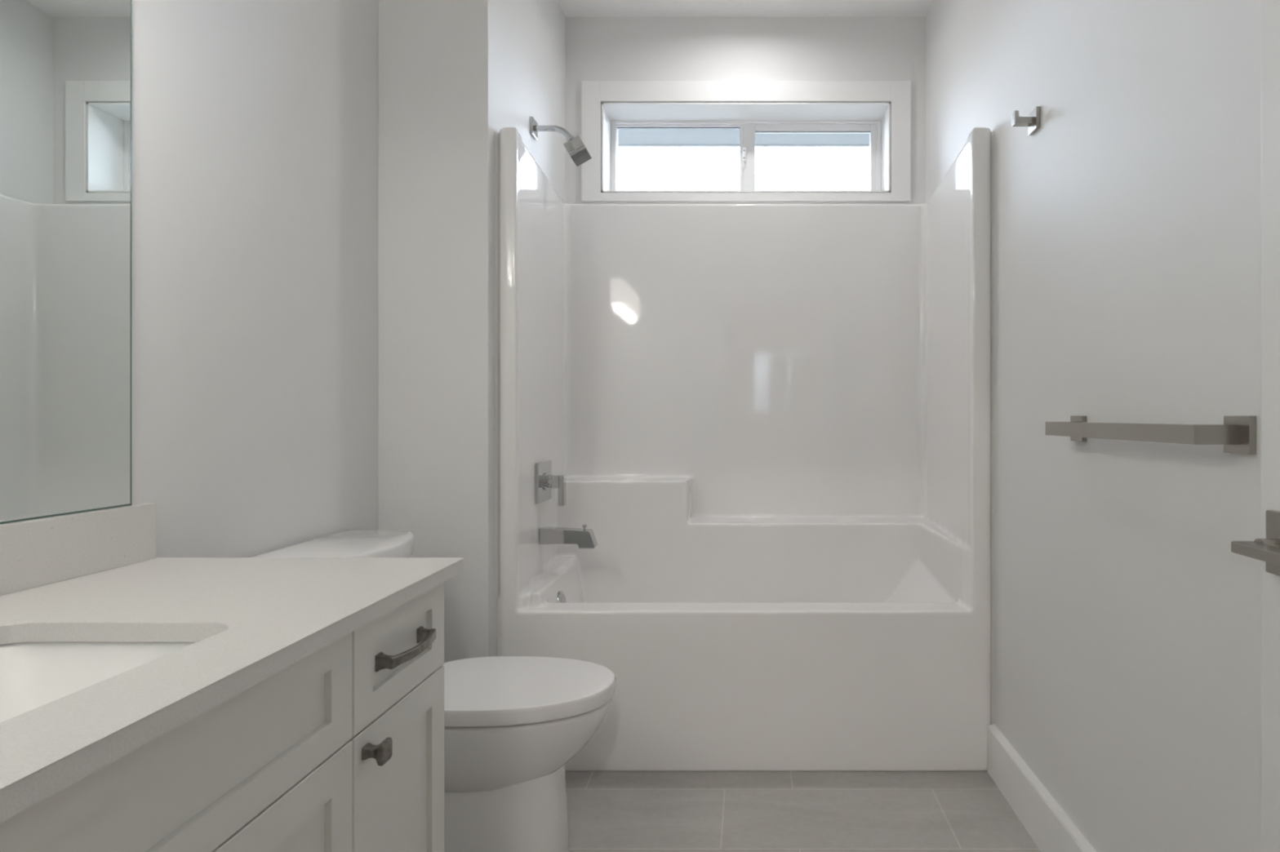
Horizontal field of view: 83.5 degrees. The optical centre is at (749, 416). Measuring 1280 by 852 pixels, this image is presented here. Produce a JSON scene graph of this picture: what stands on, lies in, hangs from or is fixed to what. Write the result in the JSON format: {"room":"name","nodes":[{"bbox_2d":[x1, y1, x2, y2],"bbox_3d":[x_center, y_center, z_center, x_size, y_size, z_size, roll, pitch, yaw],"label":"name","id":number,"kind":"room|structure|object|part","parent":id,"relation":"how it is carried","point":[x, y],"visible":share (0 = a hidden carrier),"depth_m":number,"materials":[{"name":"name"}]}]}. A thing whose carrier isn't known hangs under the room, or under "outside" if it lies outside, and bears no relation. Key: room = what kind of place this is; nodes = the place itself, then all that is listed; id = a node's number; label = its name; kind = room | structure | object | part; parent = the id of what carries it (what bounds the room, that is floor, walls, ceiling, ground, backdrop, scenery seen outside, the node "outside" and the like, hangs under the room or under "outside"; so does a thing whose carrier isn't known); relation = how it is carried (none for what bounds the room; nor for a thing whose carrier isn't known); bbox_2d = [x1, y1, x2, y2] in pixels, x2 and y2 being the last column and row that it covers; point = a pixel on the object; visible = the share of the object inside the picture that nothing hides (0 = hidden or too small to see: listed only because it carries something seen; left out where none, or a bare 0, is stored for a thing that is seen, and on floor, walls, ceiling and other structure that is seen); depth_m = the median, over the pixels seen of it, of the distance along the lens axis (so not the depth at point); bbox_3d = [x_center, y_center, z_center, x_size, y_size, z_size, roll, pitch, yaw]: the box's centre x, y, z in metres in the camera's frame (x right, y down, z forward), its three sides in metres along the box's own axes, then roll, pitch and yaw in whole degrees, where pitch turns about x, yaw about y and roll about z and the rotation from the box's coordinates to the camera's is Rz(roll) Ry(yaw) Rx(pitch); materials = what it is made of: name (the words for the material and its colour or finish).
{"room":"bathroom","nodes":[
{"label":"bathroom","id":0,"kind":"room"},
{"bbox_2d":[131,0,377,557],"bbox_3d":[-1.165,-0.302,1.535,0.120,2.765,3.310,0,0,0],"label":"wall","id":1,"kind":"structure","parent":0,"point":[255,122],"depth_m":1.56,"materials":[{"name":"white paint"}]},
{"bbox_2d":[0,0,131,524],"bbox_3d":[-1.101,-0.303,0.659,0.006,0.924,1.198,0,0,0],"label":"wall mirror","id":2,"kind":"object","parent":1,"relation":"attached to","point":[65,65],"visible":1,"depth_m":1.13,"materials":[{"name":"silver mirror"}]},
{"bbox_2d":[0,502,156,595],"bbox_3d":[-1.093,0.209,0.649,0.021,0.101,1.290,0,0,0],"label":"backsplash","id":3,"kind":"structure","parent":1,"relation":"attached to","point":[35,553],"depth_m":1.14,"materials":[{"name":"white stone"}]},
{"bbox_2d":[377,0,565,662],"bbox_3d":[-0.941,-0.302,2.647,0.328,2.765,1.087,0,0,0],"label":"wall partition","id":4,"kind":"structure","parent":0,"point":[452,74],"depth_m":2.10,"materials":[{"name":"white paint"}]},
{"bbox_2d":[529,116,591,166],"bbox_3d":[-0.674,-0.982,2.535,0.205,0.157,0.064,0,0,0],"label":"shower","id":5,"kind":"object","parent":4,"relation":"attached to","point":[575,147],"visible":1,"depth_m":2.51,"materials":[{"name":"silver metal"}]},
{"bbox_3d":[-0.772,-1.030,2.535,0.010,0.062,0.062,0,0,0],"label":"wall plate","id":6,"kind":"part","parent":5,"relation":"part of","materials":[{"name":"silver metal"}]},
{"bbox_3d":[-0.702,-1.014,2.535,0.138,0.053,0.020,0,0,0],"label":"arm","id":7,"kind":"part","parent":5,"relation":"part of","materials":[{"name":"silver metal"}]},
{"bbox_2d":[617,128,869,146],"bbox_3d":[0.000,-1.532,3.500,4.800,0.175,0.600,0,0,0],"label":"roof","id":8,"kind":"object","parent":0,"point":[626,137],"depth_m":3.71,"materials":[{"name":"grey"}]},
{"bbox_2d":[557,0,933,17],"bbox_3d":[-0.180,-1.735,1.535,2.089,0.100,3.310,0,0,0],"label":"ceiling","id":9,"kind":"structure","parent":0,"point":[571,8],"depth_m":2.93,"materials":[{"name":"white paint"}]},
{"bbox_2d":[565,17,925,204],"bbox_3d":[-0.017,-0.302,3.095,1.521,2.765,0.210,0,0,0],"label":"wall","id":10,"kind":"structure","parent":0,"point":[597,48],"depth_m":2.99,"materials":[{"name":"white paint"}]},
{"bbox_2d":[581,80,910,202],"bbox_3d":[-0.015,-1.155,2.981,1.382,0.504,0.018,0,0,0],"label":"trim","id":11,"kind":"structure","parent":10,"relation":"attached to","point":[593,93],"depth_m":2.97,"materials":[{"name":"white paint"}]},
{"bbox_2d":[601,102,889,192],"bbox_3d":[-0.015,-1.130,3.064,1.213,0.376,0.172,0,0,0],"label":"trim","id":12,"kind":"structure","parent":10,"relation":"attached to","point":[611,112],"depth_m":3.03,"materials":[{"name":"white paint"}]},
{"bbox_2d":[611,120,880,191],"bbox_3d":[-0.015,-1.130,3.161,1.201,0.364,0.078,0,0,0],"label":"window","id":13,"kind":"structure","parent":10,"relation":"in","point":[748,129],"depth_m":3.15,"materials":[{"name":"white plastic"}]},
{"bbox_3d":[-0.307,-1.147,3.174,0.575,0.308,0.033,0,0,0],"label":"fixed pane frame","id":14,"kind":"part","parent":13,"relation":"part of","materials":[{"name":"clear glass"}]},
{"bbox_3d":[0.269,-1.147,3.167,0.597,0.308,0.035,0,0,0],"label":"sliding sash","id":15,"kind":"part","parent":13,"relation":"part of","materials":[{"name":"clear glass"}]},
{"bbox_2d":[565,770,1040,851],"bbox_3d":[-0.180,1.130,1.495,2.089,0.100,3.230,0,0,0],"label":"floor","id":16,"kind":"structure","parent":0,"point":[608,811],"depth_m":1.92,"materials":[{"name":"tile"}]},
{"bbox_2d":[0,582,444,851],"bbox_3d":[-0.810,0.683,0.654,0.587,0.794,1.248,0,0,0],"label":"vanity cabinet","id":17,"kind":"object","parent":16,"relation":"on","point":[340,748],"visible":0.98,"depth_m":0.87,"materials":[{"name":"white paint"}]},
{"bbox_2d":[0,557,464,823],"bbox_3d":[-0.814,0.272,0.651,0.584,0.025,1.298,0,0,0],"label":"countertop","id":18,"kind":"structure","parent":17,"relation":"on","point":[250,620],"depth_m":0.89,"materials":[{"name":"white stone"}]},
{"bbox_2d":[0,641,197,722],"bbox_3d":[-0.791,0.355,0.661,0.358,0.140,0.513,0,0,0],"label":"sink","id":19,"kind":"object","parent":18,"relation":"in","point":[33,675],"visible":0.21,"depth_m":0.88,"materials":[{"name":"white ceramic"}]},
{"bbox_3d":[-0.560,0.712,0.822,0.020,0.524,0.320,0,0,0],"label":"door","id":20,"kind":"part","parent":17,"relation":"part of","materials":[{"name":"white paint"}]},
{"bbox_3d":[-0.533,0.480,1.013,0.033,0.031,0.031,0,0,0],"label":"knob","id":21,"kind":"part","parent":17,"relation":"part of","materials":[{"name":"grey metal"}]},
{"bbox_3d":[-0.560,0.712,1.131,0.020,0.524,0.292,0,0,0],"label":"door","id":22,"kind":"part","parent":17,"relation":"part of","materials":[{"name":"white paint"}]},
{"bbox_3d":[-0.560,0.368,1.131,0.020,0.157,0.292,0,0,0],"label":"drawer","id":23,"kind":"part","parent":17,"relation":"part of","materials":[{"name":"white paint"}]},
{"bbox_3d":[-0.540,0.370,1.131,0.038,0.025,0.149,0,0,0],"label":"pull handle","id":24,"kind":"part","parent":17,"relation":"part of","materials":[{"name":"grey metal"}]},
{"bbox_2d":[252,529,616,851],"bbox_3d":[-0.710,0.695,1.717,0.767,0.770,0.428,0,0,0],"label":"toilet","id":25,"kind":"object","parent":16,"relation":"on","point":[513,725],"visible":0.44,"depth_m":1.61,"materials":[{"name":"white ceramic"}]},
{"bbox_3d":[-0.972,0.338,1.717,0.243,0.055,0.428,0,0,0],"label":"tank lid","id":26,"kind":"part","parent":25,"relation":"part of","materials":[{"name":"white ceramic"}]},
{"bbox_3d":[-0.618,0.770,1.717,0.564,0.170,0.331,0,0,0],"label":"bowl","id":27,"kind":"part","parent":25,"relation":"part of","materials":[{"name":"white ceramic"}]},
{"bbox_3d":[-0.576,0.658,1.717,0.500,0.040,0.355,0,0,0],"label":"lid","id":28,"kind":"part","parent":25,"relation":"part of","materials":[{"name":"white plastic"}]},
{"bbox_2d":[494,127,993,771],"bbox_3d":[-0.017,0.101,2.567,1.520,1.958,0.834,0,0,0],"label":"shower","id":29,"kind":"object","parent":16,"relation":"on","point":[771,426],"visible":0.94,"depth_m":2.71,"materials":[{"name":"white plastic"}]},
{"bbox_2d":[535,460,565,506],"bbox_3d":[-0.680,0.234,2.455,0.079,0.151,0.156,0,0,0],"label":"shower valve","id":30,"kind":"object","parent":29,"relation":"attached to","point":[545,481],"visible":1,"depth_m":2.44,"materials":[{"name":"silver metal"}]},
{"bbox_3d":[-0.669,0.227,2.455,0.026,0.042,0.042,0,0,0],"label":"handle","id":31,"kind":"part","parent":30,"relation":"part of","materials":[{"name":"silver metal"}]},
{"bbox_3d":[-0.650,0.258,2.455,0.020,0.105,0.032,0,0,0],"label":"lever","id":32,"kind":"part","parent":30,"relation":"part of","materials":[{"name":"silver metal"}]},
{"bbox_3d":[-0.719,-0.175,2.593,0.113,1.405,0.781,0,0,0],"label":"panel","id":33,"kind":"part","parent":29,"relation":"part of","materials":[{"name":"white plastic"}]},
{"bbox_3d":[-0.650,0.629,2.400,0.047,0.071,0.068,0,0,0],"label":"overflow plate","id":34,"kind":"part","parent":29,"relation":"part of","materials":[{"name":"silver metal"}]},
{"bbox_2d":[539,524,597,548],"bbox_3d":[-0.626,0.415,2.455,0.189,0.079,0.052,0,0,0],"label":"tub spout","id":35,"kind":"object","parent":29,"relation":"attached to","point":[584,538],"visible":1,"depth_m":2.43,"materials":[{"name":"silver metal"}]},
{"bbox_3d":[-0.017,-0.213,2.923,1.370,1.304,0.121,0,0,0],"label":"panel","id":36,"kind":"part","parent":29,"relation":"part of","materials":[{"name":"white plastic"}]},
{"bbox_2d":[576,477,918,568],"bbox_3d":[-0.010,0.415,2.779,1.305,0.334,0.178,0,0,0],"label":"shelf","id":37,"kind":"object","parent":29,"relation":"attached to","point":[635,522],"depth_m":2.70,"materials":[{"name":"white plastic"}]},
{"bbox_3d":[0.691,-0.219,2.593,0.102,1.317,0.782,0,0,0],"label":"panel","id":38,"kind":"part","parent":29,"relation":"part of","materials":[{"name":"white plastic"}]},
{"bbox_2d":[925,0,1261,851],"bbox_3d":[0.804,-0.302,1.595,0.120,2.765,3.190,0,0,0],"label":"wall","id":39,"kind":"structure","parent":0,"point":[1127,225],"depth_m":1.41,"materials":[{"name":"white paint"}]},
{"bbox_2d":[1011,106,1040,135],"bbox_3d":[0.714,-0.765,1.837,0.060,0.054,0.054,0,0,0],"label":"robe hook","id":40,"kind":"object","parent":39,"relation":"attached to","point":[1033,121],"visible":1,"depth_m":1.82,"materials":[{"name":"silver metal"}]},
{"bbox_3d":[0.709,-0.771,1.837,0.050,0.033,0.023,0,0,0],"label":"hook arm","id":41,"kind":"part","parent":40,"relation":"part of","materials":[{"name":"silver metal"}]},
{"bbox_3d":[0.739,-0.765,1.837,0.011,0.054,0.054,0,0,0],"label":"wall plate","id":42,"kind":"part","parent":40,"relation":"part of","materials":[{"name":"silver metal"}]},
{"bbox_2d":[987,724,1096,851],"bbox_3d":[0.733,1.008,1.085,0.022,0.145,2.130,0,0,0],"label":"baseboard","id":43,"kind":"structure","parent":39,"relation":"attached to","point":[1046,822],"depth_m":1.82,"materials":[{"name":"white paint"}]},
{"bbox_2d":[1044,415,1256,454],"bbox_3d":[0.706,0.028,1.329,0.076,0.057,0.580,0,0,0],"label":"towel bar","id":44,"kind":"object","parent":39,"relation":"attached to","point":[1237,433],"visible":1,"depth_m":1.12,"materials":[{"name":"silver metal"}]},
{"bbox_3d":[0.739,0.028,1.590,0.011,0.057,0.057,0,0,0],"label":"wall plate","id":45,"kind":"part","parent":44,"relation":"part of","materials":[{"name":"silver metal"}]},
{"bbox_3d":[0.705,0.028,1.070,0.058,0.030,0.014,0,0,0],"label":"post","id":46,"kind":"part","parent":44,"relation":"part of","materials":[{"name":"silver metal"}]},
{"bbox_3d":[0.739,0.028,1.067,0.011,0.057,0.057,0,0,0],"label":"wall plate","id":47,"kind":"part","parent":44,"relation":"part of","materials":[{"name":"silver metal"}]},
{"bbox_3d":[-0.121,-0.302,-0.060,1.969,2.765,0.120,0,0,0],"label":"wall","id":48,"kind":"structure","parent":0,"visible":0},
{"bbox_2d":[1231,0,1279,851],"bbox_3d":[0.556,0.054,0.412,0.097,2.028,0.755,0,0,0],"label":"door","id":49,"kind":"structure","parent":48,"relation":"in","point":[1266,549],"depth_m":0.78,"materials":[{"name":"white paint"}]},
{"bbox_3d":[0.521,0.138,0.674,0.026,0.012,0.149,0,0,0],"label":"lever","id":50,"kind":"part","parent":49,"relation":"part of","materials":[{"name":"silver metal"}]}
]}

